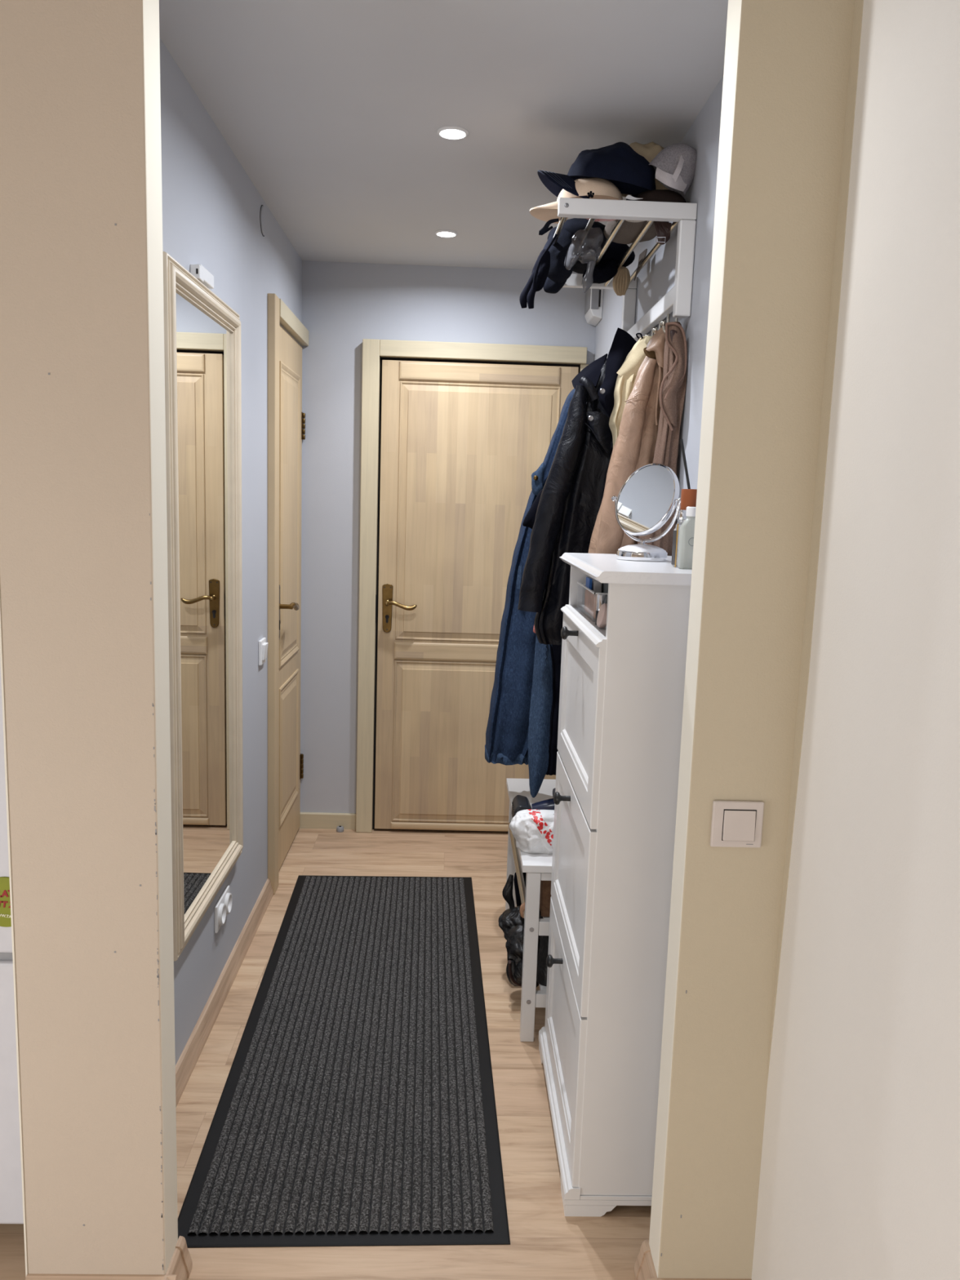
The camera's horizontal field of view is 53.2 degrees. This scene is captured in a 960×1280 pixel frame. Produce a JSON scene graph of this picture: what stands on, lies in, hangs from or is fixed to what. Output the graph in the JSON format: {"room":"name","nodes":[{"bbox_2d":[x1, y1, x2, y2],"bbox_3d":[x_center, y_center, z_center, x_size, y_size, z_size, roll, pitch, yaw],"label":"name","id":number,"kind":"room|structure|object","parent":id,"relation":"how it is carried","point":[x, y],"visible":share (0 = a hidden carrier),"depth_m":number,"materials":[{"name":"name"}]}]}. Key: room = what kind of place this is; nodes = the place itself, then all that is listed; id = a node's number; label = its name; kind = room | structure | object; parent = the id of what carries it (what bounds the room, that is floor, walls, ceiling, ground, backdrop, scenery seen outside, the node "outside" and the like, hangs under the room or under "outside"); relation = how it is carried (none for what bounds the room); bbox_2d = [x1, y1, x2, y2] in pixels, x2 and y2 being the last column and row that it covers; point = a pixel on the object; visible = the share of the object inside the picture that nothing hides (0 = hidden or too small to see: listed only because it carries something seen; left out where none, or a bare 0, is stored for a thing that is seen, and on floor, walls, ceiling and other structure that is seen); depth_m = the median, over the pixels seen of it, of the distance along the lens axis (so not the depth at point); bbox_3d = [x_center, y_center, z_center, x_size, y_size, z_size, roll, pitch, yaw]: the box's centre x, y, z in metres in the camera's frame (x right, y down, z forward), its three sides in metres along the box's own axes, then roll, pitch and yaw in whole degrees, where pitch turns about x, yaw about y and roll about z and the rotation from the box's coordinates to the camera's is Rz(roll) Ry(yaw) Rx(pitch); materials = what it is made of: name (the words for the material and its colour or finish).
{"room":"entrance hallway","nodes":[
{"label":"entrance hallway","id":0,"kind":"room"},
{"bbox_2d":[159,36,302,1064],"bbox_3d":[-0.776,-0.185,2.901,0.088,2.407,2.589,2,8,-2],"label":"wall","id":1,"kind":"structure","parent":0,"point":[211,206],"depth_m":2.92,"materials":[{"name":"grey paint"}]},
{"bbox_2d":[190,263,213,288],"bbox_3d":[-0.685,-0.900,2.376,0.023,0.044,0.172,2,8,-2],"label":"wall sensor","id":2,"kind":"object","parent":1,"relation":"attached to","point":[198,271],"visible":0.86,"depth_m":2.33,"materials":[{"name":"white plastic"}]},
{"bbox_2d":[162,251,243,960],"bbox_3d":[-0.708,-0.084,2.510,0.028,1.610,0.708,2,8,-2],"label":"wall mirror","id":3,"kind":"object","parent":1,"relation":"attached to","point":[202,333],"visible":0.99,"depth_m":2.46,"materials":[{"name":"beige paint"}]},
{"bbox_2d":[175,291,234,917],"bbox_3d":[-0.718,-0.085,2.510,0.008,1.520,0.617,2,8,-2],"label":"mirror glass","id":4,"kind":"object","parent":3,"relation":"attached to","point":[205,335],"depth_m":2.49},
{"bbox_2d":[213,885,231,933],"bbox_3d":[-0.746,0.783,2.792,0.019,0.080,0.155,2,8,-2],"label":"double socket","id":5,"kind":"object","parent":1,"relation":"attached to","point":[223,907],"visible":1,"depth_m":2.77,"materials":[{"name":"white plastic"}]},
{"bbox_2d":[175,878,273,1106],"bbox_3d":[-0.748,1.033,2.681,0.022,0.063,1.758,2,8,-2],"label":"baseboard","id":6,"kind":"structure","parent":1,"relation":"attached to","point":[185,1064],"depth_m":2.73,"materials":[{"name":"laminate"}]},
{"bbox_2d":[259,204,266,236],"bbox_3d":[-0.703,-1.364,3.117,0.007,0.095,0.095,2,8,-2],"label":"round cover","id":7,"kind":"object","parent":1,"relation":"attached to","point":[263,216],"visible":1,"depth_m":3.10,"materials":[{"name":"grey paint"}]},
{"bbox_2d":[258,637,268,665],"bbox_3d":[-0.740,0.039,3.280,0.021,0.085,0.085,2,8,-2],"label":"light switch","id":8,"kind":"object","parent":1,"relation":"attached to","point":[263,645],"visible":1,"depth_m":3.25,"materials":[{"name":"white plastic"}]},
{"bbox_2d":[267,293,279,894],"bbox_3d":[-0.738,-0.120,3.420,0.027,2.130,0.084,2,8,-2],"label":"trim","id":9,"kind":"structure","parent":1,"relation":"attached to","point":[273,300],"depth_m":3.38,"materials":[{"name":"brown wood"}]},
{"bbox_2d":[278,324,305,871],"bbox_3d":[-0.736,-0.145,3.784,0.090,2.050,0.642,2,8,-2],"label":"door","id":10,"kind":"structure","parent":1,"relation":"in","point":[291,417],"depth_m":3.79,"materials":[{"name":"brown wood"}]},
{"bbox_2d":[279,298,308,346],"bbox_3d":[-0.713,-1.197,3.632,0.031,0.060,0.646,2,8,-2],"label":"trim","id":11,"kind":"structure","parent":1,"relation":"attached to","point":[288,320],"depth_m":3.59,"materials":[{"name":"brown wood"}]},
{"bbox_2d":[0,828,651,1279],"bbox_3d":[-0.676,1.296,1.285,3.200,0.050,6.400,2,8,-2],"label":"floor","id":12,"kind":"structure","parent":0,"point":[546,1244],"depth_m":2.24,"materials":[{"name":"brown wood"}]},
{"bbox_2d":[0,660,23,1223],"bbox_3d":[-1.110,0.217,1.998,0.598,1.850,0.612,2,8,-2],"label":"fridge","id":13,"kind":"object","parent":12,"relation":"on","point":[11,1178],"visible":0.02,"depth_m":1.78,"materials":[{"name":"metal"}]},
{"bbox_2d":[0,876,11,927],"bbox_3d":[-0.858,0.474,1.731,0.095,0.095,0.004,2,8,-2],"label":"magnet","id":14,"kind":"object","parent":13,"relation":"attached to","point":[5,900],"visible":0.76,"depth_m":1.73},
{"bbox_2d":[336,826,343,832],"bbox_3d":[-0.616,0.831,4.223,0.034,0.024,0.034,2,8,-2],"label":"door stop","id":15,"kind":"object","parent":12,"relation":"on","point":[340,828],"visible":1,"depth_m":4.21,"materials":[{"name":"grey plastic"}]},
{"bbox_2d":[177,875,510,1248],"bbox_3d":[-0.321,1.053,2.811,0.716,0.010,1.883,2,8,-2],"label":"runner rug","id":16,"kind":"object","parent":12,"relation":"on","point":[356,1106],"visible":1,"depth_m":2.37,"materials":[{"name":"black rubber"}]},
{"bbox_2d":[505,777,555,1041],"bbox_3d":[0.272,0.796,2.988,0.354,0.507,0.805,2,8,-2],"label":"bench","id":17,"kind":"object","parent":12,"relation":"on","point":[537,867],"depth_m":2.61,"materials":[{"name":"white paint"}]},
{"bbox_2d":[502,874,515,908],"bbox_3d":[0.090,0.784,2.949,0.043,0.129,0.015,2,8,-2],"label":"shoe","id":18,"kind":"object","parent":17,"relation":"hanging from","point":[507,892],"visible":0.91,"depth_m":2.94,"materials":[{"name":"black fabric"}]},
{"bbox_2d":[506,958,522,986],"bbox_3d":[0.131,0.960,2.794,0.110,0.103,0.065,2,8,-2],"label":"shoe","id":19,"kind":"object","parent":17,"relation":"on","point":[513,972],"visible":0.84,"depth_m":2.77,"materials":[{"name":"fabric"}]},
{"bbox_2d":[497,905,540,940],"bbox_3d":[0.126,0.878,2.946,0.141,0.124,0.130,2,8,-2],"label":"shoulder bag","id":20,"kind":"object","parent":17,"relation":"on","point":[509,918],"visible":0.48,"depth_m":2.91,"materials":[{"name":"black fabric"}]},
{"bbox_2d":[520,902,524,918],"bbox_3d":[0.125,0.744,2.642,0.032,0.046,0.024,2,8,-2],"label":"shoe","id":21,"kind":"object","parent":17,"relation":"on","point":[522,905],"visible":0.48,"depth_m":2.63,"materials":[{"name":"leather"}]},
{"bbox_2d":[505,924,540,986],"bbox_3d":[0.134,0.937,2.831,0.115,0.198,0.115,4,9,15],"label":"shoe","id":22,"kind":"object","parent":17,"relation":"on","point":[514,943],"visible":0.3,"depth_m":2.79,"materials":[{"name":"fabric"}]},
{"bbox_2d":[509,808,554,853],"bbox_3d":[0.171,0.539,2.674,0.185,0.134,0.134,2,8,-2],"label":"plastic bag","id":23,"kind":"object","parent":17,"relation":"on","point":[532,830],"visible":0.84,"depth_m":2.62,"materials":[{"name":"white plastic"}]},
{"bbox_2d":[511,787,555,817],"bbox_3d":[0.222,0.493,2.923,0.264,0.107,0.143,0,8,-10],"label":"vacuum","id":24,"kind":"object","parent":17,"relation":"on","point":[520,802],"visible":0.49,"depth_m":2.87,"materials":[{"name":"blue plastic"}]},
{"bbox_2d":[536,914,548,986],"bbox_3d":[0.200,0.860,2.687,0.083,0.188,0.098,2,8,-2],"label":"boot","id":25,"kind":"object","parent":17,"relation":"on","point":[541,974],"visible":0.31,"depth_m":2.66,"materials":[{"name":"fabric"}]},
{"bbox_2d":[539,880,551,916],"bbox_3d":[0.282,0.695,2.670,0.232,0.105,0.135,2,8,-2],"label":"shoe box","id":26,"kind":"object","parent":17,"relation":"on","point":[545,886],"visible":0.12,"depth_m":2.60,"materials":[{"name":"brown cardboard"}]},
{"bbox_2d":[538,552,692,1216],"bbox_3d":[0.324,0.492,2.198,0.321,1.340,0.632,2,8,-2],"label":"cabinet","id":27,"kind":"object","parent":12,"relation":"on","point":[621,696],"visible":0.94,"depth_m":1.92,"materials":[{"name":"white paint"}]},
{"bbox_2d":[572,606,606,636],"bbox_3d":[0.363,-0.033,2.123,0.255,0.010,0.578,2,8,-2],"label":"drawer","id":28,"kind":"object","parent":27,"relation":"attached to","point":[579,613],"depth_m":2.10,"materials":[{"name":"white paint"}]},
{"bbox_2d":[577,582,608,594],"bbox_3d":[0.304,-0.090,2.245,0.119,0.064,0.284,2,8,-2],"label":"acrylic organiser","id":29,"kind":"object","parent":27,"relation":"in","point":[579,583],"visible":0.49,"depth_m":2.15,"materials":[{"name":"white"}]},
{"bbox_2d":[585,577,592,590],"bbox_3d":[0.265,-0.114,2.336,0.007,0.076,0.060,2,8,-2],"label":"card","id":30,"kind":"object","parent":29,"relation":"in","point":[588,580],"visible":0.44,"depth_m":2.31,"materials":[{"name":"blue paper"}]},
{"bbox_2d":[584,589,597,618],"bbox_3d":[0.260,-0.083,2.207,0.015,0.053,0.175,2,8,-2],"label":"pouch","id":31,"kind":"object","parent":29,"relation":"in","point":[590,599],"visible":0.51,"depth_m":2.19,"materials":[{"name":"pink"}]},
{"bbox_2d":[591,578,601,592],"bbox_3d":[0.282,-0.111,2.342,0.022,0.071,0.060,2,8,-2],"label":"pouch","id":32,"kind":"object","parent":29,"relation":"in","point":[596,585],"visible":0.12,"depth_m":2.31,"materials":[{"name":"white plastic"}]},
{"bbox_2d":[601,582,608,604],"bbox_3d":[0.315,-0.111,2.292,0.034,0.086,0.150,2,8,-2],"label":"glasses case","id":33,"kind":"object","parent":29,"relation":"in","point":[604,585],"visible":0.02,"depth_m":2.29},
{"bbox_2d":[595,594,606,625],"bbox_3d":[0.260,-0.065,2.060,0.022,0.066,0.022,2,8,-2],"label":"lipstick","id":34,"kind":"object","parent":27,"relation":"on","point":[601,598],"visible":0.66,"depth_m":2.05,"materials":[{"name":"silver metal"}]},
{"bbox_2d":[596,603,607,628],"bbox_3d":[0.257,-0.051,1.996,0.025,0.052,0.052,2,8,-2],"label":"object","id":35,"kind":"object","parent":27,"relation":"on","point":[602,615],"visible":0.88,"depth_m":1.98,"materials":[{"name":"pink"}]},
{"bbox_2d":[611,462,680,561],"bbox_3d":[0.376,-0.291,2.175,0.186,0.220,0.115,5,9,21],"label":"vanity mirror","id":36,"kind":"object","parent":27,"relation":"on","point":[647,499],"visible":0.96,"depth_m":2.16,"materials":[{"name":"silver metal"}]},
{"bbox_2d":[671,510,686,567],"bbox_3d":[0.411,-0.208,1.964,0.023,0.117,0.034,1,8,-7],"label":"perfume bottle","id":37,"kind":"object","parent":27,"relation":"on","point":[682,516],"visible":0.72,"depth_m":1.95,"materials":[{"name":"clear glass"}]},
{"bbox_2d":[677,506,695,568],"bbox_3d":[0.421,-0.204,1.920,0.040,0.124,0.027,1,8,-7],"label":"bottle","id":38,"kind":"object","parent":27,"relation":"on","point":[686,531],"visible":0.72,"depth_m":1.91,"materials":[{"name":"white plastic"}]},
{"bbox_2d":[675,439,697,525],"bbox_3d":[0.438,-0.285,1.997,0.054,0.263,0.054,2,8,-2],"label":"reed diffuser","id":39,"kind":"object","parent":27,"relation":"on","point":[688,496],"visible":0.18,"depth_m":1.98,"materials":[{"name":"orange glass"}]},
{"bbox_2d":[0,0,854,1278],"bbox_3d":[-0.066,0.025,1.619,1.430,2.407,0.083,2,8,-2],"label":"wall","id":40,"kind":"structure","parent":0,"point":[84,628],"depth_m":1.57,"materials":[{"name":"beige paint"}]},
{"bbox_2d":[25,1273,177,1279],"bbox_3d":[-0.681,1.175,1.720,0.266,0.063,0.022,2,8,-2],"label":"baseboard","id":41,"kind":"structure","parent":40,"relation":"attached to","point":[29,1276],"depth_m":1.72,"materials":[{"name":"laminate"}]},
{"bbox_2d":[163,1247,187,1279],"bbox_3d":[-0.559,1.173,1.766,0.022,0.063,0.103,2,8,-2],"label":"baseboard","id":42,"kind":"structure","parent":40,"relation":"attached to","point":[176,1267],"depth_m":1.77,"materials":[{"name":"laminate"}]},
{"bbox_2d":[175,1235,192,1277],"bbox_3d":[-0.559,1.163,1.819,0.024,0.066,0.044,2,8,-2],"label":"trim","id":43,"kind":"structure","parent":40,"relation":"attached to","point":[181,1244],"depth_m":1.80,"materials":[{"name":"laminate"}]},
{"bbox_2d":[634,1240,657,1279],"bbox_3d":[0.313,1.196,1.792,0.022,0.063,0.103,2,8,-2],"label":"baseboard","id":44,"kind":"structure","parent":40,"relation":"attached to","point":[647,1270],"depth_m":1.80,"materials":[{"name":"laminate"}]},
{"bbox_2d":[646,1278,751,1279],"bbox_3d":[0.402,1.205,1.753,0.194,0.063,0.022,2,8,-2],"label":"baseboard","id":45,"kind":"structure","parent":40,"relation":"attached to","point":[646,1278],"depth_m":1.76,"materials":[{"name":"laminate"}]},
{"bbox_2d":[710,800,764,847],"bbox_3d":[0.437,0.314,1.628,0.087,0.081,0.012,2,8,-2],"label":"light switch","id":46,"kind":"object","parent":40,"relation":"attached to","point":[735,824],"visible":1,"depth_m":1.62,"materials":[{"name":"plastic"}]},
{"bbox_2d":[159,0,728,269],"bbox_3d":[-0.598,-1.134,0.929,3.200,0.050,6.400,2,8,-2],"label":"ceiling","id":47,"kind":"structure","parent":0,"point":[334,111],"depth_m":2.28,"materials":[{"name":"paint"}]},
{"bbox_2d":[434,229,457,237],"bbox_3d":[-0.121,-1.456,3.436,0.083,0.007,0.083,2,8,-2],"label":"recessed light","id":48,"kind":"object","parent":47,"relation":"in","point":[444,233],"visible":1,"depth_m":3.42,"materials":[{"name":"white plastic"}]},
{"bbox_2d":[436,125,468,139],"bbox_3d":[-0.071,-1.316,2.489,0.083,0.007,0.083,2,8,-2],"label":"recessed light","id":49,"kind":"object","parent":47,"relation":"in","point":[450,132],"visible":1,"depth_m":2.48,"materials":[{"name":"white plastic"}]},
{"bbox_2d":[300,260,595,813],"bbox_3d":[-0.159,-0.348,4.152,1.254,2.407,0.100,2,8,-2],"label":"wall","id":50,"kind":"structure","parent":0,"point":[344,304],"depth_m":3.99,"materials":[{"name":"grey paint"}]},
{"bbox_2d":[298,812,355,829],"bbox_3d":[-0.674,0.802,4.249,0.255,0.070,0.014,2,8,-2],"label":"baseboard","id":51,"kind":"structure","parent":50,"relation":"attached to","point":[308,820],"depth_m":4.24,"materials":[{"name":"brown wood"}]},
{"bbox_2d":[355,338,380,832],"bbox_3d":[-0.478,-0.194,4.089,0.072,2.100,0.051,2,8,-2],"label":"trim","id":52,"kind":"structure","parent":50,"relation":"attached to","point":[371,347],"depth_m":4.06,"materials":[{"name":"brown wood"}]},
{"bbox_2d":[372,357,579,831],"bbox_3d":[-0.031,-0.154,4.130,0.834,2.037,0.004,2,8,-2],"label":"trim","id":53,"kind":"structure","parent":50,"relation":"attached to","point":[381,358],"depth_m":4.04,"materials":[{"name":"beige wood"}]},
{"bbox_2d":[374,360,578,831],"bbox_3d":[-0.029,-0.146,4.082,0.812,2.010,0.091,2,8,-2],"label":"door","id":54,"kind":"structure","parent":50,"relation":"in","point":[462,444],"depth_m":4.07,"materials":[{"name":"brown wood"}]},
{"bbox_2d":[379,339,586,364],"bbox_3d":[0.014,-1.188,3.957,0.852,0.065,0.051,2,8,-2],"label":"trim","id":55,"kind":"structure","parent":50,"relation":"attached to","point":[388,348],"depth_m":3.93,"materials":[{"name":"brown wood"}]},
{"bbox_2d":[579,364,589,372],"bbox_3d":[0.410,-0.140,4.134,0.052,2.035,0.026,2,8,-2],"label":"trim","id":56,"kind":"structure","parent":50,"relation":"attached to","point":[582,366],"depth_m":3.98,"materials":[{"name":"brown wood"}]},
{"bbox_2d":[594,0,959,1279],"bbox_3d":[0.745,0.118,1.155,0.433,2.407,6.211,2,8,-2],"label":"wall","id":57,"kind":"structure","parent":0,"point":[860,1179],"depth_m":1.32,"materials":[{"name":"paint"}]},
{"bbox_2d":[584,288,603,325],"bbox_3d":[0.459,-1.364,3.869,0.052,0.154,0.174,2,8,-2],"label":"meter box","id":58,"kind":"object","parent":57,"relation":"attached to","point":[593,297],"visible":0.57,"depth_m":3.80,"materials":[{"name":"white plastic"}]},
{"bbox_2d":[529,142,697,342],"bbox_3d":[0.319,-1.046,2.703,0.409,0.461,0.797,2,8,-2],"label":"rack","id":59,"kind":"object","parent":57,"relation":"attached to","point":[677,300],"depth_m":2.33,"materials":[{"name":"white paint"}]},
{"bbox_2d":[484,388,575,797],"bbox_3d":[0.182,-0.176,3.068,0.280,1.295,0.332,8,10,37],"label":"coat","id":60,"kind":"object","parent":59,"relation":"hanging from","point":[517,731],"visible":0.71,"depth_m":3.00,"materials":[{"name":"blue fabric"}]},
{"bbox_2d":[519,248,550,308],"bbox_3d":[0.146,-0.962,2.557,0.079,0.157,0.043,2,8,-2],"label":"glove","id":61,"kind":"object","parent":59,"relation":"hanging from","point":[527,295],"visible":0.84,"depth_m":2.55,"materials":[{"name":"fabric"}]},
{"bbox_2d":[522,488,561,775],"bbox_3d":[0.257,-0.164,2.940,0.269,1.178,0.090,2,8,-2],"label":"coat","id":62,"kind":"object","parent":59,"relation":"hanging from","point":[529,520],"visible":0.16,"depth_m":2.96,"materials":[{"name":"fabric"}]},
{"bbox_2d":[532,234,557,289],"bbox_3d":[0.169,-0.983,2.489,0.060,0.140,0.006,2,8,-2],"label":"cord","id":63,"kind":"object","parent":59,"relation":"hanging from","point":[555,235],"visible":1,"depth_m":2.49,"materials":[{"name":"black fabric"}]},
{"bbox_2d":[538,217,559,235],"bbox_3d":[0.177,-1.034,2.405,0.051,0.038,0.036,5,9,21],"label":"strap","id":64,"kind":"object","parent":59,"relation":"attached to","point":[545,228],"visible":1,"depth_m":2.40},
{"bbox_2d":[542,276,567,293],"bbox_3d":[0.212,-1.010,2.688,0.070,0.073,0.049,2,8,-2],"label":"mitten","id":65,"kind":"object","parent":59,"relation":"hanging from","point":[549,286],"visible":0.42,"depth_m":2.67,"materials":[{"name":"blue fabric"}]},
{"bbox_2d":[542,226,573,283],"bbox_3d":[0.219,-1.056,2.622,0.101,0.156,0.077,2,8,-2],"label":"glove","id":66,"kind":"object","parent":59,"relation":"hanging from","point":[557,273],"visible":0.66,"depth_m":2.59,"materials":[{"name":"fabric"}]},
{"bbox_2d":[517,327,636,644],"bbox_3d":[0.271,-0.439,2.766,0.322,0.905,0.168,0,8,-10],"label":"leather jacket","id":67,"kind":"object","parent":59,"relation":"hanging from","point":[571,496],"visible":0.73,"depth_m":2.71,"materials":[{"name":"black leather"}]},
{"bbox_2d":[547,217,607,249],"bbox_3d":[0.277,-1.133,2.705,0.179,0.072,0.297,2,8,-2],"label":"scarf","id":68,"kind":"object","parent":59,"relation":"on","point":[573,225],"visible":0.22,"depth_m":2.58,"materials":[{"name":"blue fabric"}]},
{"bbox_2d":[564,227,604,270],"bbox_3d":[0.268,-1.008,2.468,0.098,0.107,0.059,3,8,8],"label":"plastic bag","id":69,"kind":"object","parent":59,"relation":"hanging from","point":[584,246],"visible":0.98,"depth_m":2.45,"materials":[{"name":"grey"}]},
{"bbox_2d":[582,257,596,293],"bbox_3d":[0.283,-0.944,2.478,0.036,0.090,0.014,2,8,-2],"label":"plastic twist","id":70,"kind":"object","parent":69,"relation":"attached to","point":[587,282],"visible":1,"depth_m":2.47,"materials":[{"name":"grey"}]},
{"bbox_2d":[582,260,617,283],"bbox_3d":[0.355,-1.088,2.833,0.103,0.067,0.069,2,8,-2],"label":"beret","id":71,"kind":"object","parent":59,"relation":"hanging from","point":[603,273],"visible":0.79,"depth_m":2.81,"materials":[{"name":"black fabric"}]},
{"bbox_2d":[585,217,615,221],"bbox_3d":[0.304,-1.061,2.385,0.096,0.026,0.072,2,8,-2],"label":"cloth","id":72,"kind":"object","parent":59,"relation":"on","point":[596,220],"visible":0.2,"depth_m":2.39,"materials":[{"name":"white fabric"}]},
{"bbox_2d":[573,241,635,274],"bbox_3d":[0.344,-1.167,2.902,0.245,0.089,0.239,2,8,-2],"label":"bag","id":73,"kind":"object","parent":59,"relation":"on","point":[615,251],"visible":0.19,"depth_m":2.82,"materials":[{"name":"fabric"}]},
{"bbox_2d":[612,266,630,296],"bbox_3d":[0.424,-1.078,2.881,0.055,0.087,0.063,2,8,-2],"label":"knit beanie","id":74,"kind":"object","parent":59,"relation":"hanging from","point":[621,280],"visible":0.97,"depth_m":2.85,"materials":[{"name":"beige fabric"}]},
{"bbox_2d":[587,327,665,554],"bbox_3d":[0.384,-0.334,2.536,0.208,0.978,0.149,2,8,-2],"label":"coat","id":75,"kind":"object","parent":59,"relation":"hanging from","point":[634,446],"visible":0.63,"depth_m":2.46,"materials":[{"name":"beige fabric"}]},
{"bbox_2d":[608,333,652,447],"bbox_3d":[0.413,-0.612,2.623,0.112,0.444,0.112,2,8,-2],"label":"jacket","id":76,"kind":"object","parent":59,"relation":"hanging from","point":[627,373],"visible":0.54,"depth_m":2.57,"materials":[{"name":"fabric"}]},
{"bbox_2d":[603,219,662,244],"bbox_3d":[0.409,-1.100,2.538,0.150,0.064,0.237,2,8,-2],"label":"knit hat","id":77,"kind":"object","parent":59,"relation":"on","point":[628,232],"visible":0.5,"depth_m":2.51,"materials":[{"name":"fabric"}]},
{"bbox_2d":[625,195,643,199],"bbox_3d":[0.373,-1.073,2.322,0.043,0.012,0.006,2,8,-2],"label":"paper tag","id":78,"kind":"object","parent":59,"relation":"on","point":[628,197],"visible":1,"depth_m":2.32,"materials":[{"name":"white paper"}]},
{"bbox_2d":[625,219,644,222],"bbox_3d":[0.391,-1.057,2.388,0.069,0.022,0.070,2,8,-2],"label":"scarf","id":79,"kind":"object","parent":59,"relation":"on","point":[628,220],"visible":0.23,"depth_m":2.40,"materials":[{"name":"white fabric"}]},
{"bbox_2d":[633,248,647,280],"bbox_3d":[0.467,-1.101,2.812,0.022,0.077,0.064,0,8,-12],"label":"fringe","id":80,"kind":"object","parent":59,"relation":"hanging from","point":[643,254],"visible":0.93,"depth_m":2.80,"materials":[{"name":"grey fabric"}]},
{"bbox_2d":[621,142,669,197],"bbox_3d":[0.428,-1.236,2.499,0.171,0.114,0.158,2,8,-2],"label":"bucket hat","id":81,"kind":"object","parent":59,"relation":"on","point":[649,151],"visible":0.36,"depth_m":2.45,"materials":[{"name":"beige fabric"}]},
{"bbox_2d":[626,194,668,222],"bbox_3d":[0.429,-1.125,2.495,0.129,0.069,0.119,2,8,-2],"label":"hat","id":82,"kind":"object","parent":59,"relation":"on","point":[633,195],"visible":0.04,"depth_m":2.46,"materials":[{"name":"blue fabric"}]},
{"bbox_2d":[637,321,687,555],"bbox_3d":[0.454,-0.285,2.450,0.111,1.024,0.105,6,9,27],"label":"coat","id":83,"kind":"object","parent":59,"relation":"hanging from","point":[673,384],"visible":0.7,"depth_m":2.38,"materials":[{"name":"brown fabric"}]},
{"bbox_2d":[653,221,671,244],"bbox_3d":[0.454,-1.016,2.392,0.044,0.052,0.022,2,8,-2],"label":"strap","id":84,"kind":"object","parent":59,"relation":"hanging from","point":[663,229],"visible":0.99,"depth_m":2.39,"materials":[{"name":"brown leather"}]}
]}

